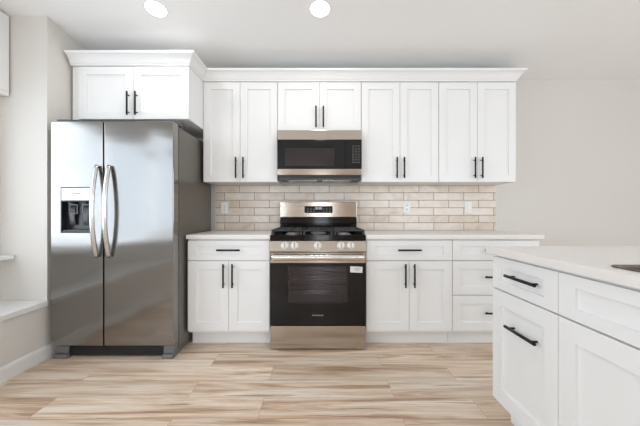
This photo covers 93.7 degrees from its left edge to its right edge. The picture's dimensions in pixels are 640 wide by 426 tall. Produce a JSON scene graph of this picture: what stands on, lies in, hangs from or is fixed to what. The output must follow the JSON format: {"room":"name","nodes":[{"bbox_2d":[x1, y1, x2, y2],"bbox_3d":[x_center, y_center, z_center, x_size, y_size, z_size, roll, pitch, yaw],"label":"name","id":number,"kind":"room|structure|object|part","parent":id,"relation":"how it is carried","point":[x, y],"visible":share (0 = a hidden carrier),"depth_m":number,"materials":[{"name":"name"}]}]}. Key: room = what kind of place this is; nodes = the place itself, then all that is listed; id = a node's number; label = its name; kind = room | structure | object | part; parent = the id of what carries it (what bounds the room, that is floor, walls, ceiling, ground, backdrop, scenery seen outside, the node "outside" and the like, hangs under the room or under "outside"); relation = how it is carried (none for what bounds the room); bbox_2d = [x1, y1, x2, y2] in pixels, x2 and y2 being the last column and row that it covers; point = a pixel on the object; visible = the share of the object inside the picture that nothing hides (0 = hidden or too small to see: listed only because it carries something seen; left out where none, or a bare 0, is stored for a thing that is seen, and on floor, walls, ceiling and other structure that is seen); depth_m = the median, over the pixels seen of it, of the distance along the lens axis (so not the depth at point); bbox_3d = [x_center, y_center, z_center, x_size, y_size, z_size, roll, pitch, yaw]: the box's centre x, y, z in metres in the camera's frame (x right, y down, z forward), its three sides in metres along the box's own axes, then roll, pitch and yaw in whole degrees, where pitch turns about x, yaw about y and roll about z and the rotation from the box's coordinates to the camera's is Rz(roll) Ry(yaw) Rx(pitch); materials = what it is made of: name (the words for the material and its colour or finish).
{"room":"kitchen","nodes":[
{"label":"kitchen","id":0,"kind":"room"},
{"bbox_2d":[0,96,0,300],"bbox_3d":[-2.475,-0.460,0.427,0.150,3.100,3.654,0,0,0],"label":"wall","id":1,"kind":"structure","parent":0,"point":[0,96],"depth_m":2.25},
{"bbox_2d":[0,11,8,95],"bbox_3d":[-2.361,-1.171,1.266,0.076,0.598,1.952,0,0,0],"label":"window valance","id":2,"kind":"object","parent":1,"relation":"attached to","point":[4,19],"visible":1,"depth_m":2.21,"materials":[{"name":"white"}]},
{"bbox_2d":[0,255,13,260],"bbox_3d":[-2.342,0.328,0.421,0.115,0.028,3.641,0,0,0],"label":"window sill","id":3,"kind":"structure","parent":1,"relation":"attached to","point":[2,257],"depth_m":2.19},
{"bbox_2d":[0,16,84,366],"bbox_3d":[-2.325,-0.240,0.830,0.550,2.660,4.460,0,0,0],"label":"wall","id":4,"kind":"structure","parent":0,"point":[40,70],"depth_m":2.25,"materials":[{"name":"beige paint"}]},
{"bbox_2d":[0,301,48,321],"bbox_3d":[-2.217,0.675,0.426,0.366,0.036,3.653,0,0,0],"label":"trim","id":5,"kind":"structure","parent":4,"relation":"attached to","point":[8,309],"depth_m":2.11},
{"bbox_2d":[0,343,54,383],"bbox_3d":[-2.043,1.040,0.830,0.014,0.100,4.459,0,0,0],"label":"baseboard","id":6,"kind":"structure","parent":4,"relation":"attached to","point":[10,370],"depth_m":2.07,"materials":[{"name":"white wood"}]},
{"bbox_2d":[0,336,513,425],"bbox_3d":[1.000,1.130,-0.570,7.400,0.080,7.460,0,0,0],"label":"floor","id":7,"kind":"structure","parent":0,"point":[204,384],"depth_m":1.86,"materials":[{"name":"wood"}]},
{"bbox_2d":[51,119,210,358],"bbox_3d":[-1.544,0.192,2.576,0.912,1.797,0.849,0,0,0],"label":"refrigerator","id":8,"kind":"object","parent":7,"relation":"on","point":[126,196],"visible":1,"depth_m":2.23,"materials":[{"name":"silver metal"}]},
{"bbox_3d":[-1.842,-0.030,2.245,0.060,0.070,0.006,0,0,0],"label":"dispenser spout","id":9,"kind":"part","parent":8,"relation":"part of","materials":[{"name":"grey plastic"}]},
{"bbox_3d":[-1.810,-0.140,2.260,0.231,0.094,0.059,0,0,0],"label":"dispenser panel","id":10,"kind":"part","parent":8,"relation":"part of","materials":[{"name":"silver metal"}]},
{"bbox_3d":[-1.807,0.152,2.269,0.387,1.672,0.078,0,0,0],"label":"freezer door","id":11,"kind":"part","parent":8,"relation":"part of","materials":[{"name":"silver metal"}]},
{"bbox_3d":[-1.648,-0.013,2.189,0.034,0.685,0.076,0,0,0],"label":"handle","id":12,"kind":"part","parent":8,"relation":"part of","materials":[{"name":"silver metal"}]},
{"bbox_3d":[-1.556,-0.013,2.189,0.034,0.685,0.076,0,0,0],"label":"handle","id":13,"kind":"part","parent":8,"relation":"part of","materials":[{"name":"silver metal"}]},
{"bbox_3d":[-1.347,0.152,2.269,0.518,1.672,0.078,0,0,0],"label":"fridge door","id":14,"kind":"part","parent":8,"relation":"part of","materials":[{"name":"silver metal"}]},
{"bbox_2d":[188,239,270,342],"bbox_3d":[-0.740,0.650,2.726,0.665,0.879,0.666,0,0,0],"label":"base cabinet","id":15,"kind":"object","parent":7,"relation":"on","point":[229,279],"visible":0.94,"depth_m":2.43,"materials":[{"name":"white wood"}]},
{"bbox_3d":[-0.906,0.672,2.440,0.330,0.565,0.020,0,0,0],"label":"door","id":16,"kind":"part","parent":15,"relation":"part of","materials":[{"name":"white wood"}]},
{"bbox_3d":[-0.776,0.505,2.411,0.014,0.190,0.037,0,0,0],"label":"handle","id":17,"kind":"part","parent":15,"relation":"part of","materials":[{"name":"black metal"}]},
{"bbox_3d":[-0.740,0.300,2.423,0.188,0.014,0.037,0,0,0],"label":"handle","id":18,"kind":"part","parent":15,"relation":"part of","materials":[{"name":"black metal"}]},
{"bbox_2d":[186,230,271,238],"bbox_3d":[-0.738,0.193,2.732,0.676,0.035,0.654,0,0,0],"label":"countertop","id":19,"kind":"structure","parent":15,"relation":"on","point":[215,234],"depth_m":2.44,"materials":[{"name":"white stone"}]},
{"bbox_3d":[-0.740,0.303,2.440,0.663,0.159,0.020,0,0,0],"label":"drawer","id":20,"kind":"part","parent":15,"relation":"part of","materials":[{"name":"white wood"}]},
{"bbox_3d":[-0.704,0.505,2.411,0.014,0.190,0.037,0,0,0],"label":"handle","id":21,"kind":"part","parent":15,"relation":"part of","materials":[{"name":"black metal"}]},
{"bbox_3d":[-0.574,0.672,2.440,0.330,0.565,0.020,0,0,0],"label":"door","id":22,"kind":"part","parent":15,"relation":"part of","materials":[{"name":"white wood"}]},
{"bbox_2d":[270,202,365,348],"bbox_3d":[-0.016,0.490,2.681,0.762,1.200,0.709,0,0,0],"label":"gas range","id":23,"kind":"object","parent":7,"relation":"on","point":[318,249],"visible":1,"depth_m":2.38,"materials":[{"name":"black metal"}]},
{"bbox_3d":[-0.279,0.261,2.374,0.064,0.063,0.038,0,0,0],"label":"knob","id":24,"kind":"part","parent":23,"relation":"part of","materials":[{"name":"metal"}]},
{"bbox_3d":[-0.203,0.261,2.374,0.064,0.063,0.038,0,0,0],"label":"knob","id":25,"kind":"part","parent":23,"relation":"part of","materials":[{"name":"metal"}]},
{"bbox_2d":[270,252,365,324],"bbox_3d":[-0.016,0.603,2.584,0.758,0.577,0.516,0,0,0],"label":"oven","id":26,"kind":"object","parent":23,"relation":"in","point":[307,288],"depth_m":2.38,"materials":[{"name":"black glass"}]},
{"bbox_3d":[-0.018,0.261,2.374,0.064,0.063,0.038,0,0,0],"label":"knob","id":27,"kind":"part","parent":23,"relation":"part of","materials":[{"name":"metal"}]},
{"bbox_2d":[270,231,365,240],"bbox_3d":[-0.016,0.199,2.691,0.762,0.044,0.589,0,0,0],"label":"cooktop","id":28,"kind":"object","parent":23,"relation":"in","point":[275,236],"depth_m":2.40,"materials":[{"name":"black metal"}]},
{"bbox_3d":[-0.016,0.266,2.394,0.762,0.086,0.036,0,0,0],"label":"control panel","id":29,"kind":"part","parent":23,"relation":"part of","materials":[{"name":"silver metal"}]},
{"bbox_3d":[-0.016,0.988,2.404,0.758,0.180,0.044,0,0,0],"label":"drawer","id":30,"kind":"part","parent":23,"relation":"part of","materials":[{"name":"silver metal"}]},
{"bbox_3d":[0.166,0.261,2.374,0.064,0.063,0.038,0,0,0],"label":"knob","id":31,"kind":"part","parent":23,"relation":"part of","materials":[{"name":"metal"}]},
{"bbox_3d":[0.243,0.261,2.374,0.064,0.063,0.038,0,0,0],"label":"knob","id":32,"kind":"part","parent":23,"relation":"part of","materials":[{"name":"metal"}]},
{"bbox_2d":[365,239,451,342],"bbox_3d":[0.723,0.650,2.726,0.697,0.879,0.666,0,0,0],"label":"base cabinet","id":33,"kind":"object","parent":7,"relation":"on","point":[409,281],"visible":0.94,"depth_m":2.43,"materials":[{"name":"white wood"}]},
{"bbox_3d":[0.548,0.672,2.440,0.346,0.565,0.020,0,0,0],"label":"door","id":34,"kind":"part","parent":33,"relation":"part of","materials":[{"name":"white wood"}]},
{"bbox_3d":[0.687,0.505,2.411,0.014,0.190,0.037,0,0,0],"label":"handle","id":35,"kind":"part","parent":33,"relation":"part of","materials":[{"name":"black metal"}]},
{"bbox_3d":[0.723,0.303,2.440,0.695,0.159,0.020,0,0,0],"label":"drawer","id":36,"kind":"part","parent":33,"relation":"part of","materials":[{"name":"white wood"}]},
{"bbox_3d":[0.723,0.300,2.423,0.188,0.014,0.037,0,0,0],"label":"handle","id":37,"kind":"part","parent":33,"relation":"part of","materials":[{"name":"black metal"}]},
{"bbox_3d":[0.759,0.505,2.411,0.014,0.190,0.037,0,0,0],"label":"handle","id":38,"kind":"part","parent":33,"relation":"part of","materials":[{"name":"black metal"}]},
{"bbox_3d":[0.897,0.672,2.440,0.346,0.565,0.020,0,0,0],"label":"door","id":39,"kind":"part","parent":33,"relation":"part of","materials":[{"name":"white wood"}]},
{"bbox_2d":[365,230,544,238],"bbox_3d":[1.085,0.193,2.732,1.434,0.035,0.654,0,0,0],"label":"countertop","id":40,"kind":"structure","parent":33,"relation":"on","point":[370,234],"depth_m":2.44,"materials":[{"name":"white stone"}]},
{"bbox_2d":[447,239,538,342],"bbox_3d":[1.427,0.650,2.732,0.704,0.879,0.654,0,0,0],"label":"base cabinet","id":41,"kind":"object","parent":7,"relation":"on","point":[472,267],"visible":0.42,"depth_m":2.43,"materials":[{"name":"white wood"}]},
{"bbox_3d":[1.427,0.812,2.440,0.702,0.285,0.020,0,0,0],"label":"drawer","id":42,"kind":"part","parent":41,"relation":"part of","materials":[{"name":"white wood"}]},
{"bbox_3d":[1.427,0.526,2.440,0.702,0.273,0.020,0,0,0],"label":"drawer","id":43,"kind":"part","parent":41,"relation":"part of","materials":[{"name":"white wood"}]},
{"bbox_3d":[1.427,0.303,2.440,0.702,0.159,0.020,0,0,0],"label":"drawer","id":44,"kind":"part","parent":41,"relation":"part of","materials":[{"name":"white wood"}]},
{"bbox_2d":[493,255,563,425],"bbox_3d":[1.198,0.650,1.353,0.643,0.879,0.431,0,0,0],"label":"base cabinet","id":45,"kind":"object","parent":7,"relation":"on","point":[525,294],"visible":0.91,"depth_m":1.32,"materials":[{"name":"white wood"}]},
{"bbox_3d":[0.895,0.300,1.336,0.037,0.014,0.200,0,0,0],"label":"handle","id":46,"kind":"part","parent":45,"relation":"part of","materials":[{"name":"black metal"}]},
{"bbox_3d":[0.895,0.542,1.336,0.037,0.014,0.200,0,0,0],"label":"handle","id":47,"kind":"part","parent":45,"relation":"part of","materials":[{"name":"black metal"}]},
{"bbox_3d":[0.912,0.303,1.353,0.020,0.159,0.429,0,0,0],"label":"drawer","id":48,"kind":"part","parent":45,"relation":"part of","materials":[{"name":"white wood"}]},
{"bbox_2d":[486,246,639,288],"bbox_3d":[1.380,0.193,0.926,1.000,0.035,1.343,0,0,0],"label":"countertop","id":49,"kind":"structure","parent":45,"relation":"on","point":[595,262],"depth_m":1.18,"materials":[{"name":"white stone"}]},
{"bbox_2d":[611,265,639,271],"bbox_3d":[1.176,0.286,0.693,0.468,0.231,0.606,0,0,0],"label":"sink","id":50,"kind":"object","parent":49,"relation":"in","point":[628,267],"visible":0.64,"depth_m":0.98,"materials":[{"name":"grey metal"}]},
{"bbox_2d":[558,271,639,425],"bbox_3d":[1.192,0.650,0.719,0.655,0.879,0.836,0,0,0],"label":"base cabinet","id":51,"kind":"object","parent":7,"relation":"on","point":[599,322],"visible":0.97,"depth_m":0.98,"materials":[{"name":"white wood"}]},
{"bbox_3d":[0.912,0.303,0.719,0.020,0.159,0.834,0,0,0],"label":"false drawer","id":52,"kind":"part","parent":51,"relation":"part of","materials":[{"name":"white wood"}]},
{"bbox_2d":[0,0,639,79],"bbox_3d":[1.010,-1.688,-0.570,7.420,0.701,7.500,0,0,0],"label":"ceiling","id":53,"kind":"structure","parent":0,"point":[553,39],"depth_m":2.42,"materials":[{"name":"white paint"}]},
{"bbox_2d":[143,0,168,17],"bbox_3d":[-1.197,-1.489,2.190,0.164,0.028,0.162,0,0,0],"label":"recessed light","id":54,"kind":"object","parent":53,"relation":"in","point":[155,8],"visible":1,"depth_m":2.18,"materials":[{"name":"white plastic"}]},
{"bbox_2d":[309,0,330,17],"bbox_3d":[0.000,-1.489,2.190,0.164,0.028,0.162,0,0,0],"label":"recessed light","id":55,"kind":"object","parent":53,"relation":"in","point":[317,8],"visible":1,"depth_m":2.18,"materials":[{"name":"white plastic"}]},
{"bbox_2d":[197,80,639,245],"bbox_3d":[1.000,-0.143,3.110,7.400,2.466,0.100,0,0,0],"label":"wall","id":56,"kind":"structure","parent":0,"point":[577,183],"depth_m":3.06,"materials":[{"name":"beige paint"}]},
{"bbox_2d":[73,67,202,137],"bbox_3d":[-1.545,-0.980,2.731,0.958,0.433,0.657,0,0,0],"label":"upper cabinet","id":57,"kind":"object","parent":56,"relation":"attached to","point":[104,94],"visible":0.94,"depth_m":2.45,"materials":[{"name":"white wood"}]},
{"bbox_3d":[-1.744,-0.978,2.450,0.445,0.427,0.020,0,0,0],"label":"door","id":58,"kind":"part","parent":57,"relation":"part of","materials":[{"name":"white wood"}]},
{"bbox_3d":[-1.553,-0.885,2.421,0.014,0.190,0.037,0,0,0],"label":"handle","id":59,"kind":"part","parent":57,"relation":"part of","materials":[{"name":"black metal"}]},
{"bbox_3d":[-1.487,-0.885,2.421,0.014,0.190,0.037,0,0,0],"label":"handle","id":60,"kind":"part","parent":57,"relation":"part of","materials":[{"name":"black metal"}]},
{"bbox_3d":[-1.293,-0.978,2.450,0.451,0.427,0.020,0,0,0],"label":"door","id":61,"kind":"part","parent":57,"relation":"part of","materials":[{"name":"white wood"}]},
{"bbox_2d":[64,50,527,81],"bbox_3d":[-0.084,-1.245,2.669,3.923,0.094,0.391,0,0,-6],"label":"crown molding","id":62,"kind":"structure","parent":57,"relation":"attached to","point":[77,58],"depth_m":2.68,"materials":[{"name":"white wood"}]},
{"bbox_2d":[203,82,281,184],"bbox_3d":[-0.726,-0.739,2.878,0.676,0.914,0.364,0,0,0],"label":"upper cabinet","id":63,"kind":"object","parent":56,"relation":"attached to","point":[240,119],"visible":0.98,"depth_m":2.75,"materials":[{"name":"white wood"}]},
{"bbox_3d":[-0.896,-0.738,2.743,0.333,0.908,0.020,0,0,0],"label":"door","id":64,"kind":"part","parent":63,"relation":"part of","materials":[{"name":"white wood"}]},
{"bbox_3d":[-0.695,-0.410,2.714,0.014,0.190,0.037,0,0,0],"label":"handle","id":65,"kind":"part","parent":63,"relation":"part of","materials":[{"name":"black metal"}]},
{"bbox_3d":[-0.558,-0.738,2.743,0.337,0.908,0.020,0,0,0],"label":"door","id":66,"kind":"part","parent":63,"relation":"part of","materials":[{"name":"white wood"}]},
{"bbox_2d":[278,82,360,129],"bbox_3d":[-0.005,-0.969,2.878,0.761,0.454,0.364,0,0,0],"label":"upper cabinet","id":67,"kind":"object","parent":56,"relation":"attached to","point":[301,105],"visible":0.83,"depth_m":2.73,"materials":[{"name":"white wood"}]},
{"bbox_3d":[-0.195,-0.968,2.743,0.380,0.448,0.020,0,0,0],"label":"door","id":68,"kind":"part","parent":67,"relation":"part of","materials":[{"name":"white wood"}]},
{"bbox_3d":[-0.036,-0.870,2.714,0.014,0.190,0.037,0,0,0],"label":"handle","id":69,"kind":"part","parent":67,"relation":"part of","materials":[{"name":"black metal"}]},
{"bbox_2d":[278,130,361,181],"bbox_3d":[-0.004,-0.519,2.857,0.747,0.434,0.396,0,0,0],"label":"microwave","id":70,"kind":"object","parent":67,"relation":"attached to","point":[303,155],"visible":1,"depth_m":2.66,"materials":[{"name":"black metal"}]},
{"bbox_3d":[-0.077,-0.521,2.675,0.599,0.258,0.030,0,0,0],"label":"door","id":71,"kind":"part","parent":70,"relation":"part of","materials":[{"name":"black glass"}]},
{"bbox_3d":[-0.004,-0.307,2.707,0.687,0.010,0.027,0,0,0],"label":"underside trim","id":72,"kind":"part","parent":70,"relation":"part of","materials":[{"name":"grey plastic"}]},
{"bbox_3d":[0.297,-0.521,2.675,0.146,0.258,0.030,0,0,0],"label":"control panel","id":73,"kind":"part","parent":70,"relation":"part of","materials":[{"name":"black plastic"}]},
{"bbox_3d":[0.186,-0.968,2.743,0.375,0.448,0.020,0,0,0],"label":"door","id":74,"kind":"part","parent":67,"relation":"part of","materials":[{"name":"white wood"}]},
{"bbox_2d":[215,185,495,229],"bbox_3d":[0.362,-0.053,3.054,2.861,0.456,0.010,0,0,0],"label":"tile backsplash","id":75,"kind":"structure","parent":56,"relation":"attached to","point":[250,207],"depth_m":3.05,"materials":[{"name":"beige tile"}]},
{"bbox_2d":[221,202,227,213],"bbox_3d":[-0.968,-0.051,3.045,0.072,0.116,0.009,0,0,0],"label":"wall outlet","id":76,"kind":"object","parent":75,"relation":"attached to","point":[224,205],"visible":1,"depth_m":3.04,"materials":[{"name":"white plastic"}]},
{"bbox_2d":[403,202,409,212],"bbox_3d":[0.882,-0.058,3.045,0.072,0.116,0.009,0,0,0],"label":"wall outlet","id":77,"kind":"object","parent":75,"relation":"attached to","point":[406,205],"visible":1,"depth_m":3.04,"materials":[{"name":"white plastic"}]},
{"bbox_2d":[465,202,471,212],"bbox_3d":[1.507,-0.058,3.045,0.072,0.116,0.009,0,0,0],"label":"wall switch","id":78,"kind":"object","parent":75,"relation":"attached to","point":[468,205],"visible":1,"depth_m":3.04,"materials":[{"name":"white plastic"}]},
{"bbox_2d":[357,82,437,184],"bbox_3d":[0.729,-0.739,2.878,0.704,0.914,0.364,0,0,0],"label":"upper cabinet","id":79,"kind":"object","parent":56,"relation":"attached to","point":[399,120],"visible":0.97,"depth_m":2.75,"materials":[{"name":"white wood"}]},
{"bbox_3d":[0.553,-0.738,2.743,0.349,0.908,0.020,0,0,0],"label":"door","id":80,"kind":"part","parent":79,"relation":"part of","materials":[{"name":"white wood"}]},
{"bbox_3d":[0.696,-0.410,2.714,0.014,0.190,0.037,0,0,0],"label":"handle","id":81,"kind":"part","parent":79,"relation":"part of","materials":[{"name":"black metal"}]},
{"bbox_3d":[0.905,-0.738,2.743,0.349,0.908,0.020,0,0,0],"label":"door","id":82,"kind":"part","parent":79,"relation":"part of","materials":[{"name":"white wood"}]},
{"bbox_2d":[429,82,515,184],"bbox_3d":[1.435,-0.739,2.878,0.703,0.914,0.364,0,0,0],"label":"upper cabinet","id":83,"kind":"object","parent":56,"relation":"attached to","point":[477,120],"visible":0.98,"depth_m":2.75,"materials":[{"name":"white wood"}]},
{"bbox_3d":[1.258,-0.738,2.743,0.348,0.908,0.020,0,0,0],"label":"door","id":84,"kind":"part","parent":83,"relation":"part of","materials":[{"name":"white wood"}]},
{"bbox_3d":[1.467,-0.410,2.714,0.014,0.190,0.037,0,0,0],"label":"handle","id":85,"kind":"part","parent":83,"relation":"part of","materials":[{"name":"black metal"}]},
{"bbox_3d":[1.610,-0.738,2.743,0.349,0.908,0.020,0,0,0],"label":"door","id":86,"kind":"part","parent":83,"relation":"part of","materials":[{"name":"white wood"}]}
]}

